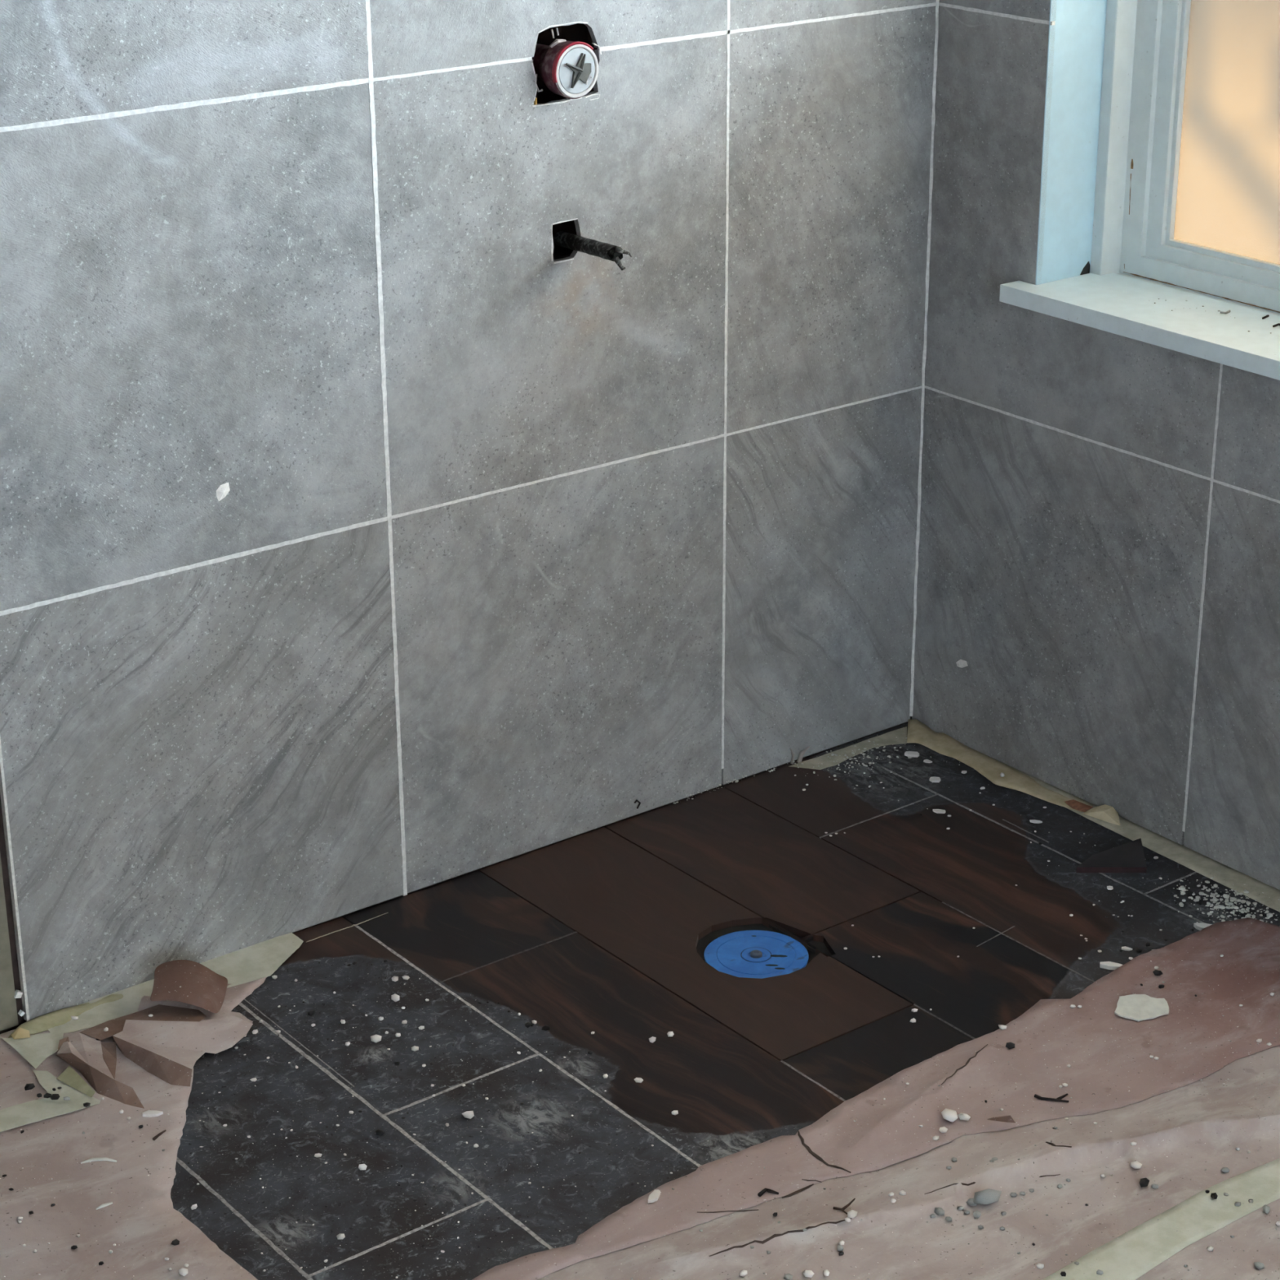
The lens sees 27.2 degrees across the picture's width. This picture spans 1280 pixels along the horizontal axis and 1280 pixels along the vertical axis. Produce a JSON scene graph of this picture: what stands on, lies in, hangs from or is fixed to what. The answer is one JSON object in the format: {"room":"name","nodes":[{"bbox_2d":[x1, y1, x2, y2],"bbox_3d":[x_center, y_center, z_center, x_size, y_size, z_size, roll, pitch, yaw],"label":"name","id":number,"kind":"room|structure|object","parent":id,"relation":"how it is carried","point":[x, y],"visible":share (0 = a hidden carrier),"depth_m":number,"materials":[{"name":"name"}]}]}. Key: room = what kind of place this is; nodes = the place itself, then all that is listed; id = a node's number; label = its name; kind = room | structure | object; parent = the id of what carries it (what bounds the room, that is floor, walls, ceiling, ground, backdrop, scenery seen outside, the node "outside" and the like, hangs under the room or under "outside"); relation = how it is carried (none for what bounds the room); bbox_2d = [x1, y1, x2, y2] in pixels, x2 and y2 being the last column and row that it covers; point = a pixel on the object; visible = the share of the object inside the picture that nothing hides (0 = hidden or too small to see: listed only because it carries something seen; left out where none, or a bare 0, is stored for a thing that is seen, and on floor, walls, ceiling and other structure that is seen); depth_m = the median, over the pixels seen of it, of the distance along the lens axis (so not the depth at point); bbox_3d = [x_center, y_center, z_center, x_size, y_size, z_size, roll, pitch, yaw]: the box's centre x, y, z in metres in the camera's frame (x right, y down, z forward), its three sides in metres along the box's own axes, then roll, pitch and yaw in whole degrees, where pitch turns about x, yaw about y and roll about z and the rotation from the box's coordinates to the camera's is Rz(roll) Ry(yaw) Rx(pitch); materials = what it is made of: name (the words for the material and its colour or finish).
{"room":"building under construction","nodes":[
{"label":"building under construction","id":0,"kind":"room"},
{"bbox_2d":[0,0,939,1034],"bbox_3d":[-1.048,-0.583,2.977,4.100,2.553,0.127,-16,27,-35],"label":"wall","id":1,"kind":"structure","parent":0,"point":[519,540],"depth_m":3.66,"materials":[{"name":"tile"}]},
{"bbox_2d":[216,482,230,501],"bbox_3d":[-0.546,-0.194,3.472,0.020,0.023,0.003,-16,27,-35],"label":"plaster splash","id":2,"kind":"object","parent":1,"relation":"attached to","point":[223,490],"visible":1,"depth_m":3.47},
{"bbox_2d":[532,27,598,104],"bbox_3d":[-0.117,-0.783,3.617,0.087,0.106,0.109,-16,27,-35],"label":"shower mixer","id":3,"kind":"object","parent":1,"relation":"attached to","point":[569,69],"visible":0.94,"depth_m":3.58,"materials":[{"name":"red plastic"}]},
{"bbox_2d":[554,231,631,270],"bbox_3d":[-0.070,-0.546,3.688,0.030,0.034,0.165,-15,26,-32],"label":"pipe stub","id":4,"kind":"object","parent":1,"relation":"attached to","point":[605,251],"visible":1,"depth_m":3.67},
{"bbox_2d":[170,722,1279,1279],"bbox_3d":[0.227,1.222,1.858,4.200,0.060,4.250,-16,27,-35],"label":"floor","id":5,"kind":"structure","parent":0,"point":[606,931],"depth_m":3.58,"materials":[{"name":"tile"}]},
{"bbox_2d":[8,993,123,1037],"bbox_3d":[-0.745,0.501,3.560,0.227,0.016,0.034,-16,27,-35],"label":"tape","id":6,"kind":"object","parent":5,"relation":"on","point":[40,1024],"visible":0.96,"depth_m":3.54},
{"bbox_2d":[0,960,266,1279],"bbox_3d":[-0.804,0.716,2.954,0.977,0.059,1.274,-6,23,-15],"label":"paper","id":7,"kind":"object","parent":5,"relation":"on","point":[141,1059],"visible":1,"depth_m":3.25,"materials":[{"name":"pink paper"}]},
{"bbox_2d":[24,1083,35,1090],"bbox_3d":[-0.776,0.568,3.367,0.014,0.008,0.010,-10,24,-22],"label":"crumb","id":8,"kind":"object","parent":7,"relation":"on","point":[29,1086],"visible":1,"depth_m":3.36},
{"bbox_2d":[0,1030,63,1068],"bbox_3d":[-0.811,0.519,3.500,0.082,0.001,0.181,-16,27,-35],"label":"tape","id":9,"kind":"object","parent":7,"relation":"on","point":[35,1049],"visible":1,"depth_m":3.47,"materials":[{"name":"paper"}]},
{"bbox_2d":[11,1027,30,1039],"bbox_3d":[-0.816,0.518,3.489,0.026,0.008,0.018,-2,22,-4],"label":"tape","id":10,"kind":"object","parent":9,"relation":"on","point":[20,1033],"visible":1,"depth_m":3.49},
{"bbox_2d":[0,1070,100,1132],"bbox_3d":[-0.788,0.586,3.336,0.181,0.001,0.125,-16,27,-35],"label":"tape","id":11,"kind":"object","parent":7,"relation":"on","point":[37,1110],"visible":1,"depth_m":3.33,"materials":[{"name":"paper"}]},
{"bbox_2d":[44,1093,51,1097],"bbox_3d":[-0.748,0.576,3.347,0.010,0.006,0.009,2,22,6],"label":"crumb","id":12,"kind":"object","parent":11,"relation":"on","point":[47,1095],"visible":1,"depth_m":3.35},
{"bbox_2d":[49,1093,59,1099],"bbox_3d":[-0.738,0.576,3.341,0.012,0.009,0.011,-9,24,-21],"label":"crumb","id":13,"kind":"object","parent":11,"relation":"on","point":[54,1096],"visible":1,"depth_m":3.34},
{"bbox_2d":[56,1065,95,1097],"bbox_3d":[-0.720,0.565,3.375,0.024,0.008,0.076,-16,27,-35],"label":"tape","id":14,"kind":"object","parent":11,"relation":"on","point":[69,1077],"visible":1,"depth_m":3.38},
{"bbox_2d":[83,1102,90,1106],"bbox_3d":[-0.695,0.584,3.325,0.009,0.006,0.008,-7,23,-16],"label":"crumb","id":15,"kind":"object","parent":7,"relation":"on","point":[85,1104],"visible":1,"depth_m":3.32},
{"bbox_2d":[80,1157,116,1163],"bbox_3d":[-0.659,0.633,3.223,0.044,0.004,0.009,-2,22,-5],"label":"bead","id":16,"kind":"object","parent":7,"relation":"on","point":[93,1159],"visible":1,"depth_m":3.22,"materials":[{"name":"paint"}]},
{"bbox_2d":[95,1201,112,1209],"bbox_3d":[-0.635,0.670,3.136,0.021,0.004,0.006,-16,27,-35],"label":"bead","id":17,"kind":"object","parent":7,"relation":"on","point":[104,1205],"visible":1,"depth_m":3.13,"materials":[{"name":"paint"}]},
{"bbox_2d":[0,1088,241,1277],"bbox_3d":[-0.640,0.646,3.194,0.284,0.003,0.449,-5,23,-11],"label":"plaster dust","id":18,"kind":"object","parent":7,"relation":"on","point":[32,1089],"visible":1,"depth_m":3.16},
{"bbox_2d":[142,1110,163,1117],"bbox_3d":[-0.611,0.594,3.321,0.026,0.004,0.011,-4,22,-8],"label":"chip","id":19,"kind":"object","parent":7,"relation":"on","point":[148,1113],"visible":1,"depth_m":3.32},
{"bbox_2d":[152,1129,166,1140],"bbox_3d":[-0.595,0.612,3.276,0.004,0.004,0.024,10,24,24],"label":"twig","id":20,"kind":"object","parent":7,"relation":"on","point":[158,1135],"visible":1,"depth_m":3.27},
{"bbox_2d":[170,1239,179,1244],"bbox_3d":[-0.537,0.697,3.062,0.009,0.005,0.009,9,24,21],"label":"crumb","id":21,"kind":"object","parent":7,"relation":"on","point":[175,1242],"visible":1,"depth_m":3.06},
{"bbox_2d":[47,932,303,1033],"bbox_3d":[-0.625,0.474,3.617,0.395,0.001,0.094,-16,27,-35],"label":"tape","id":22,"kind":"object","parent":7,"relation":"on","point":[260,960],"visible":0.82,"depth_m":3.65,"materials":[{"name":"paper"}]},
{"bbox_2d":[178,1267,188,1275],"bbox_3d":[-0.518,0.718,3.007,0.013,0.008,0.011,18,28,37],"label":"crumb","id":23,"kind":"object","parent":7,"relation":"on","point":[182,1271],"visible":1,"depth_m":3.00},
{"bbox_2d":[191,1204,197,1209],"bbox_3d":[-0.528,0.671,3.135,0.008,0.004,0.008,-11,25,-25],"label":"lump","id":24,"kind":"object","parent":5,"relation":"on","point":[193,1206],"visible":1,"depth_m":3.13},
{"bbox_2d":[307,1010,315,1015],"bbox_3d":[-0.441,0.501,3.552,0.010,0.007,0.009,-10,24,-23],"label":"crumb","id":25,"kind":"object","parent":5,"relation":"on","point":[311,1012],"visible":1,"depth_m":3.55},
{"bbox_2d":[336,1233,345,1239],"bbox_3d":[-0.347,0.693,3.077,0.010,0.006,0.009,-12,25,-26],"label":"lump","id":26,"kind":"object","parent":5,"relation":"on","point":[340,1236],"visible":1,"depth_m":3.07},
{"bbox_2d":[306,911,388,942],"bbox_3d":[-0.419,0.410,3.799,0.158,0.015,0.034,-16,27,-35],"label":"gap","id":27,"kind":"object","parent":5,"relation":"on","point":[388,912],"visible":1,"depth_m":3.78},
{"bbox_2d":[358,1164,367,1169],"bbox_3d":[-0.336,0.639,3.208,0.011,0.008,0.010,2,22,5],"label":"lump","id":28,"kind":"object","parent":5,"relation":"on","point":[362,1166],"visible":1,"depth_m":3.21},
{"bbox_2d":[370,1034,382,1042],"bbox_3d":[-0.348,0.525,3.488,0.014,0.009,0.013,6,23,14],"label":"lump","id":29,"kind":"object","parent":5,"relation":"on","point":[375,1038],"visible":1,"depth_m":3.48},
{"bbox_2d":[375,1128,384,1135],"bbox_3d":[-0.322,0.610,3.279,0.009,0.008,0.013,-10,24,-23],"label":"crumb","id":30,"kind":"object","parent":5,"relation":"on","point":[380,1132],"visible":1,"depth_m":3.28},
{"bbox_2d":[391,976,398,982],"bbox_3d":[-0.336,0.466,3.637,0.010,0.007,0.011,-6,23,-14],"label":"crumb","id":31,"kind":"object","parent":5,"relation":"on","point":[395,979],"visible":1,"depth_m":3.63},
{"bbox_2d":[391,994,399,1001],"bbox_3d":[-0.331,0.485,3.585,0.011,0.010,0.016,-14,26,-30],"label":"lump","id":32,"kind":"object","parent":5,"relation":"on","point":[395,997],"visible":1,"depth_m":3.58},
{"bbox_2d":[411,1045,418,1051],"bbox_3d":[-0.295,0.535,3.466,0.010,0.006,0.009,13,26,29],"label":"crumb","id":33,"kind":"object","parent":5,"relation":"on","point":[414,1048],"visible":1,"depth_m":3.46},
{"bbox_2d":[187,962,715,1278],"bbox_3d":[-0.250,0.591,3.336,0.653,0.002,0.811,-4,22,-8],"label":"black grit","id":34,"kind":"object","parent":5,"relation":"on","point":[531,1025],"visible":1,"depth_m":3.26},
{"bbox_2d":[191,964,719,1278],"bbox_3d":[-0.249,0.590,3.339,0.653,0.002,0.803,-4,22,-9],"label":"plaster dust","id":35,"kind":"object","parent":5,"relation":"on","point":[197,1184],"visible":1,"depth_m":3.21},
{"bbox_2d":[462,1111,474,1119],"bbox_3d":[-0.215,0.594,3.316,0.014,0.009,0.013,9,24,22],"label":"lump","id":36,"kind":"object","parent":5,"relation":"on","point":[468,1114],"visible":1,"depth_m":3.31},
{"bbox_2d":[524,1022,531,1027],"bbox_3d":[-0.149,0.512,3.521,0.008,0.006,0.010,18,28,38],"label":"crumb","id":37,"kind":"object","parent":5,"relation":"on","point":[527,1024],"visible":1,"depth_m":3.52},
{"bbox_2d":[541,1024,550,1031],"bbox_3d":[-0.124,0.515,3.514,0.011,0.007,0.010,7,23,18],"label":"crumb","id":38,"kind":"object","parent":5,"relation":"on","point":[545,1028],"visible":1,"depth_m":3.51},
{"bbox_2d":[634,1077,643,1082],"bbox_3d":[-0.002,0.564,3.392,0.010,0.006,0.011,-13,25,-28],"label":"crumb","id":39,"kind":"object","parent":5,"relation":"on","point":[637,1079],"visible":1,"depth_m":3.39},
{"bbox_2d":[648,1036,656,1043],"bbox_3d":[0.016,0.526,3.484,0.008,0.007,0.011,11,25,25],"label":"crumb","id":40,"kind":"object","parent":5,"relation":"on","point":[652,1039],"visible":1,"depth_m":3.48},
{"bbox_2d":[666,1031,673,1036],"bbox_3d":[0.040,0.521,3.497,0.009,0.006,0.009,0,22,1],"label":"crumb","id":41,"kind":"object","parent":5,"relation":"on","point":[669,1033],"visible":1,"depth_m":3.49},
{"bbox_2d":[671,1110,678,1115],"bbox_3d":[0.044,0.593,3.321,0.009,0.005,0.008,-14,26,-30],"label":"crumb","id":42,"kind":"object","parent":5,"relation":"on","point":[674,1112],"visible":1,"depth_m":3.32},
{"bbox_2d":[672,760,795,804],"bbox_3d":[0.152,0.225,4.217,0.254,0.011,0.009,-16,27,-35],"label":"rubble","id":43,"kind":"object","parent":5,"relation":"on","point":[735,781],"visible":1,"depth_m":4.21,"materials":[{"name":"paint"}]},
{"bbox_2d":[703,929,808,978],"bbox_3d":[0.163,0.442,3.713,0.147,0.009,0.147,-16,27,-35],"label":"floor drain","id":44,"kind":"object","parent":5,"relation":"on","point":[753,953],"visible":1,"depth_m":3.71,"materials":[{"name":"blue plastic"}]},
{"bbox_2d":[770,955,787,956],"bbox_3d":[0.194,0.443,3.709,0.026,0.001,0.006,1,22,3],"label":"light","id":45,"kind":"object","parent":44,"relation":"on","point":[771,955],"depth_m":3.71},
{"bbox_2d":[790,746,809,764],"bbox_3d":[0.257,0.186,4.289,0.039,0.035,0.012,-16,27,-35],"label":"scrap","id":46,"kind":"object","parent":5,"relation":"on","point":[802,753],"visible":1,"depth_m":4.29,"materials":[{"name":"plastic"}]},
{"bbox_2d":[788,726,906,769],"bbox_3d":[0.358,0.182,4.336,0.259,0.001,0.052,-16,27,-35],"label":"tape","id":47,"kind":"object","parent":5,"relation":"on","point":[901,735],"visible":1,"depth_m":4.34,"materials":[{"name":"paper"}]},
{"bbox_2d":[794,734,931,791],"bbox_3d":[0.366,0.200,4.285,0.294,0.006,0.165,-16,27,-35],"label":"rubble","id":48,"kind":"object","parent":5,"relation":"on","point":[852,753],"visible":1,"depth_m":4.30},
{"bbox_2d":[537,1044,1279,1279],"bbox_3d":[0.657,0.771,2.846,1.577,0.025,1.259,-16,27,-35],"label":"paper","id":49,"kind":"object","parent":5,"relation":"on","point":[1225,1125],"visible":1,"depth_m":3.12,"materials":[{"name":"paper"}]},
{"bbox_2d":[739,1269,746,1276],"bbox_3d":[0.117,0.718,3.000,0.008,0.006,0.010,12,25,27],"label":"crumb","id":50,"kind":"object","parent":49,"relation":"on","point":[743,1273],"visible":1,"depth_m":3.00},
{"bbox_2d":[783,1273,792,1279],"bbox_3d":[0.168,0.720,2.994,0.010,0.005,0.010,5,23,12],"label":"crumb","id":51,"kind":"object","parent":49,"relation":"on","point":[788,1277],"visible":1,"depth_m":2.99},
{"bbox_2d":[802,1270,813,1277],"bbox_3d":[0.190,0.718,2.998,0.012,0.007,0.012,-13,26,-29],"label":"crumb","id":52,"kind":"object","parent":49,"relation":"on","point":[809,1273],"visible":1,"depth_m":3.00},
{"bbox_2d":[822,1269,829,1276],"bbox_3d":[0.211,0.717,2.999,0.008,0.006,0.011,-3,22,-6],"label":"crumb","id":53,"kind":"object","parent":49,"relation":"on","point":[826,1273],"visible":1,"depth_m":3.00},
{"bbox_2d":[836,1244,844,1251],"bbox_3d":[0.230,0.699,3.044,0.008,0.006,0.010,-1,22,-1],"label":"crumb","id":54,"kind":"object","parent":49,"relation":"on","point":[840,1248],"visible":1,"depth_m":3.04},
{"bbox_2d":[833,1198,855,1214],"bbox_3d":[0.239,0.666,3.119,0.020,0.008,0.043,6,23,16],"label":"twig","id":55,"kind":"object","parent":49,"relation":"on","point":[842,1209],"visible":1,"depth_m":3.11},
{"bbox_2d":[847,1209,857,1218],"bbox_3d":[0.248,0.671,3.093,0.012,0.008,0.013,-1,22,-3],"label":"crumb","id":56,"kind":"object","parent":49,"relation":"on","point":[851,1214],"visible":1,"depth_m":3.09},
{"bbox_2d":[471,917,1279,1279],"bbox_3d":[0.507,0.637,3.182,1.394,0.019,0.633,-16,27,-35],"label":"paper","id":57,"kind":"object","parent":49,"relation":"on","point":[1195,1037],"visible":1,"depth_m":3.38,"materials":[{"name":"paper"}]},
{"bbox_2d":[648,1189,660,1203],"bbox_3d":[0.017,0.660,3.138,0.011,0.004,0.026,9,24,22],"label":"chip","id":58,"kind":"object","parent":57,"relation":"on","point":[654,1196],"visible":1,"depth_m":3.13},
{"bbox_2d":[757,1187,778,1196],"bbox_3d":[0.152,0.657,3.145,0.020,0.005,0.017,14,26,31],"label":"twig","id":59,"kind":"object","parent":57,"relation":"on","point":[762,1192],"visible":1,"depth_m":3.15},
{"bbox_2d":[933,1135,939,1140],"bbox_3d":[0.364,0.612,3.255,0.009,0.005,0.007,-11,25,-25],"label":"crumb","id":60,"kind":"object","parent":57,"relation":"on","point":[935,1137],"visible":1,"depth_m":3.25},
{"bbox_2d":[938,1126,947,1133],"bbox_3d":[0.375,0.605,3.271,0.010,0.007,0.010,10,24,24],"label":"crumb","id":61,"kind":"object","parent":57,"relation":"on","point":[943,1130],"visible":1,"depth_m":3.27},
{"bbox_2d":[621,960,1270,1275],"bbox_3d":[0.510,0.633,3.194,1.072,0.018,0.556,-18,28,-37],"label":"plaster dust","id":62,"kind":"object","parent":57,"relation":"on","point":[1111,1175],"visible":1,"depth_m":3.18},
{"bbox_2d":[941,1108,958,1122],"bbox_3d":[0.386,0.592,3.295,0.021,0.014,0.020,19,29,39],"label":"lump","id":63,"kind":"object","parent":57,"relation":"on","point":[950,1115],"visible":1,"depth_m":3.29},
{"bbox_2d":[957,1112,970,1120],"bbox_3d":[0.405,0.594,3.299,0.016,0.008,0.011,12,25,28],"label":"crumb","id":64,"kind":"object","parent":57,"relation":"on","point":[965,1117],"visible":1,"depth_m":3.30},
{"bbox_2d":[998,1024,1006,1029],"bbox_3d":[0.479,0.511,3.498,0.009,0.006,0.010,-10,24,-23],"label":"crumb","id":65,"kind":"object","parent":57,"relation":"on","point":[1001,1026],"visible":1,"depth_m":3.50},
{"bbox_2d":[1005,1042,1014,1048],"bbox_3d":[0.483,0.529,3.455,0.012,0.009,0.011,-1,22,-2],"label":"crumb","id":66,"kind":"object","parent":57,"relation":"on","point":[1009,1045],"visible":1,"depth_m":3.45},
{"bbox_2d":[1034,1093,1068,1102],"bbox_3d":[0.520,0.577,3.344,0.044,0.004,0.017,5,23,12],"label":"twig","id":67,"kind":"object","parent":57,"relation":"on","point":[1059,1099],"visible":1,"depth_m":3.34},
{"bbox_2d":[1114,994,1168,1021],"bbox_3d":[0.673,0.492,3.543,0.069,0.002,0.071,7,23,16],"label":"flake","id":68,"kind":"object","parent":57,"relation":"on","point":[1137,1007],"visible":1,"depth_m":3.54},
{"bbox_2d":[1152,969,1162,975],"bbox_3d":[0.710,0.457,3.629,0.012,0.008,0.011,16,27,35],"label":"crumb","id":69,"kind":"object","parent":57,"relation":"on","point":[1156,972],"visible":1,"depth_m":3.63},
{"bbox_2d":[898,1190,906,1195],"bbox_3d":[0.311,0.655,3.140,0.008,0.004,0.009,3,22,8],"label":"crumb","id":70,"kind":"object","parent":49,"relation":"on","point":[902,1193],"visible":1,"depth_m":3.14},
{"bbox_2d":[597,965,1276,1279],"bbox_3d":[0.532,0.631,3.199,1.145,0.019,0.599,-16,27,-35],"label":"dark grit","id":71,"kind":"object","parent":49,"relation":"on","point":[1262,966],"visible":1,"depth_m":3.13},
{"bbox_2d":[934,1207,944,1215],"bbox_3d":[0.352,0.671,3.110,0.011,0.008,0.012,-6,23,-13],"label":"bit","id":72,"kind":"object","parent":49,"relation":"on","point":[938,1211],"visible":1,"depth_m":3.11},
{"bbox_2d":[945,1216,951,1221],"bbox_3d":[0.361,0.678,3.099,0.007,0.004,0.008,-5,23,-13],"label":"bit","id":73,"kind":"object","parent":49,"relation":"on","point":[947,1218],"visible":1,"depth_m":3.10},
{"bbox_2d":[966,1198,976,1205],"bbox_3d":[0.393,0.664,3.130,0.012,0.009,0.012,-8,23,-18],"label":"bit","id":74,"kind":"object","parent":49,"relation":"on","point":[970,1202],"visible":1,"depth_m":3.13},
{"bbox_2d":[973,1210,981,1217],"bbox_3d":[0.396,0.674,3.107,0.010,0.006,0.011,10,24,24],"label":"bit","id":75,"kind":"object","parent":49,"relation":"on","point":[977,1214],"visible":1,"depth_m":3.10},
{"bbox_2d":[973,1188,1001,1204],"bbox_3d":[0.410,0.658,3.128,0.036,0.021,0.019,-6,23,-14],"label":"chunk","id":76,"kind":"object","parent":49,"relation":"on","point":[988,1196],"visible":1,"depth_m":3.12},
{"bbox_2d":[1035,1263,1044,1269],"bbox_3d":[0.455,0.713,3.014,0.009,0.005,0.008,3,22,7],"label":"crumb","id":77,"kind":"object","parent":49,"relation":"on","point":[1041,1266],"visible":1,"depth_m":3.01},
{"bbox_2d":[1129,1160,1142,1168],"bbox_3d":[0.599,0.635,3.200,0.014,0.007,0.013,16,27,35],"label":"crumb","id":78,"kind":"object","parent":49,"relation":"on","point":[1135,1165],"visible":1,"depth_m":3.20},
{"bbox_2d":[1139,1177,1149,1186],"bbox_3d":[0.602,0.648,3.161,0.011,0.011,0.016,13,25,29],"label":"crumb","id":79,"kind":"object","parent":49,"relation":"on","point":[1144,1182],"visible":1,"depth_m":3.16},
{"bbox_2d":[1151,1183,1158,1188],"bbox_3d":[0.614,0.651,3.159,0.009,0.006,0.007,10,24,24],"label":"crumb","id":80,"kind":"object","parent":49,"relation":"on","point":[1153,1185],"visible":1,"depth_m":3.16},
{"bbox_2d":[1042,1158,1279,1279],"bbox_3d":[0.700,0.666,3.127,0.727,0.003,0.079,-16,27,-33],"label":"tape","id":81,"kind":"object","parent":49,"relation":"on","point":[1138,1251],"visible":1,"depth_m":3.08,"materials":[{"name":"paper"}]},
{"bbox_2d":[1096,1269,1103,1275],"bbox_3d":[0.521,0.717,3.001,0.008,0.005,0.006,8,24,20],"label":"crumb","id":82,"kind":"object","parent":81,"relation":"on","point":[1098,1272],"visible":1,"depth_m":3.00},
{"bbox_2d":[1210,1192,1217,1199],"bbox_3d":[0.680,0.659,3.135,0.009,0.008,0.010,18,28,38],"label":"crumb","id":83,"kind":"object","parent":81,"relation":"on","point":[1214,1196],"visible":1,"depth_m":3.13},
{"bbox_2d":[1206,1245,1213,1251],"bbox_3d":[0.655,0.699,3.041,0.008,0.004,0.009,8,24,20],"label":"crumb","id":84,"kind":"object","parent":49,"relation":"on","point":[1210,1248],"visible":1,"depth_m":3.04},
{"bbox_2d":[1221,1167,1229,1173],"bbox_3d":[0.705,0.638,3.189,0.010,0.006,0.010,13,25,29],"label":"crumb","id":85,"kind":"object","parent":49,"relation":"on","point":[1224,1170],"visible":1,"depth_m":3.19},
{"bbox_2d":[1253,1262,1264,1270],"bbox_3d":[0.704,0.711,3.011,0.012,0.007,0.012,-10,24,-22],"label":"crumb","id":86,"kind":"object","parent":49,"relation":"on","point":[1259,1265],"visible":1,"depth_m":3.01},
{"bbox_2d":[1262,1204,1270,1213],"bbox_3d":[0.736,0.669,3.111,0.009,0.008,0.014,0,22,0],"label":"crumb","id":87,"kind":"object","parent":49,"relation":"on","point":[1266,1209],"visible":1,"depth_m":3.11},
{"bbox_2d":[904,751,919,757],"bbox_3d":[0.444,0.186,4.319,0.024,0.004,0.014,5,23,13],"label":"chip","id":88,"kind":"object","parent":5,"relation":"on","point":[912,753],"visible":1,"depth_m":4.32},
{"bbox_2d":[923,759,932,763],"bbox_3d":[0.467,0.197,4.296,0.014,0.002,0.009,19,29,39],"label":"chip","id":89,"kind":"object","parent":5,"relation":"on","point":[926,761],"visible":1,"depth_m":4.29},
{"bbox_2d":[928,776,940,782],"bbox_3d":[0.471,0.223,4.229,0.018,0.004,0.015,5,23,13],"label":"chip","id":90,"kind":"object","parent":5,"relation":"on","point":[936,780],"visible":1,"depth_m":4.23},
{"bbox_2d":[933,808,945,813],"bbox_3d":[0.466,0.267,4.122,0.020,0.003,0.010,5,23,13],"label":"chip","id":91,"kind":"object","parent":5,"relation":"on","point":[936,811],"visible":1,"depth_m":4.12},
{"bbox_2d":[1029,819,1042,823],"bbox_3d":[0.611,0.280,4.088,0.020,0.002,0.008,5,23,13],"label":"chip","id":92,"kind":"object","parent":5,"relation":"on","point":[1036,821],"visible":1,"depth_m":4.08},
{"bbox_2d":[856,728,1259,931],"bbox_3d":[0.631,0.311,4.014,0.276,0.002,0.948,-16,27,-35],"label":"black grit","id":93,"kind":"object","parent":5,"relation":"on","point":[900,729],"visible":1,"depth_m":3.97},
{"bbox_2d":[844,737,1271,929],"bbox_3d":[0.632,0.313,4.011,0.277,0.001,0.938,-16,27,-35],"label":"plaster dust","id":94,"kind":"object","parent":5,"relation":"on","point":[895,737],"visible":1,"depth_m":4.02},
{"bbox_2d":[933,730,1279,911],"bbox_3d":[1.032,0.430,3.715,0.057,0.002,1.850,-16,27,-35],"label":"tape","id":95,"kind":"object","parent":5,"relation":"on","point":[1232,878],"visible":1,"depth_m":3.97,"materials":[{"name":"paper"}]},
{"bbox_2d":[906,719,1119,825],"bbox_3d":[0.576,0.211,4.241,0.065,0.020,0.495,-16,27,-35],"label":"tape","id":96,"kind":"object","parent":95,"relation":"on","point":[918,732],"visible":1,"depth_m":4.25,"materials":[{"name":"paper"}]},
{"bbox_2d":[1099,961,1122,969],"bbox_3d":[0.655,0.451,3.663,0.037,0.006,0.013,5,23,13],"label":"chip","id":97,"kind":"object","parent":5,"relation":"on","point":[1105,965],"visible":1,"depth_m":3.66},
{"bbox_2d":[1075,838,1146,872],"bbox_3d":[0.722,0.332,3.952,0.148,0.009,0.078,-16,27,-35],"label":"tile offcut","id":98,"kind":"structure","parent":5,"relation":"on","point":[1129,857],"depth_m":3.94,"materials":[{"name":"tile"}]},
{"bbox_2d":[1121,946,1132,951],"bbox_3d":[0.683,0.433,3.712,0.015,0.002,0.008,5,23,13],"label":"chip","id":99,"kind":"object","parent":5,"relation":"on","point":[1127,948],"visible":1,"depth_m":3.71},
{"bbox_2d":[1193,922,1212,930],"bbox_3d":[0.802,0.408,3.766,0.029,0.005,0.015,5,23,13],"label":"chip","id":100,"kind":"object","parent":5,"relation":"on","point":[1200,926],"visible":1,"depth_m":3.77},
{"bbox_2d":[1155,875,1279,923],"bbox_3d":[0.854,0.384,3.821,0.247,0.012,0.166,12,25,28],"label":"rubble","id":101,"kind":"object","parent":5,"relation":"on","point":[1226,896],"visible":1,"depth_m":3.83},
{"bbox_2d":[911,0,1279,889],"bbox_3d":[1.770,-0.424,2.557,0.201,2.550,4.150,-16,27,-35],"label":"wall","id":102,"kind":"structure","parent":0,"point":[1099,548],"depth_m":3.99,"materials":[{"name":"tile"}]},
{"bbox_2d":[955,659,968,667],"bbox_3d":[0.522,0.039,4.306,0.003,0.016,0.027,-16,27,-35],"label":"plaster splash","id":103,"kind":"object","parent":102,"relation":"attached to","point":[961,663],"visible":1,"depth_m":4.31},
{"bbox_2d":[999,0,1279,380],"bbox_3d":[1.383,-0.809,2.906,0.249,1.359,2.437,-16,27,-35],"label":"window","id":104,"kind":"structure","parent":102,"relation":"in","point":[1162,181],"depth_m":3.89,"materials":[{"name":"paint"}]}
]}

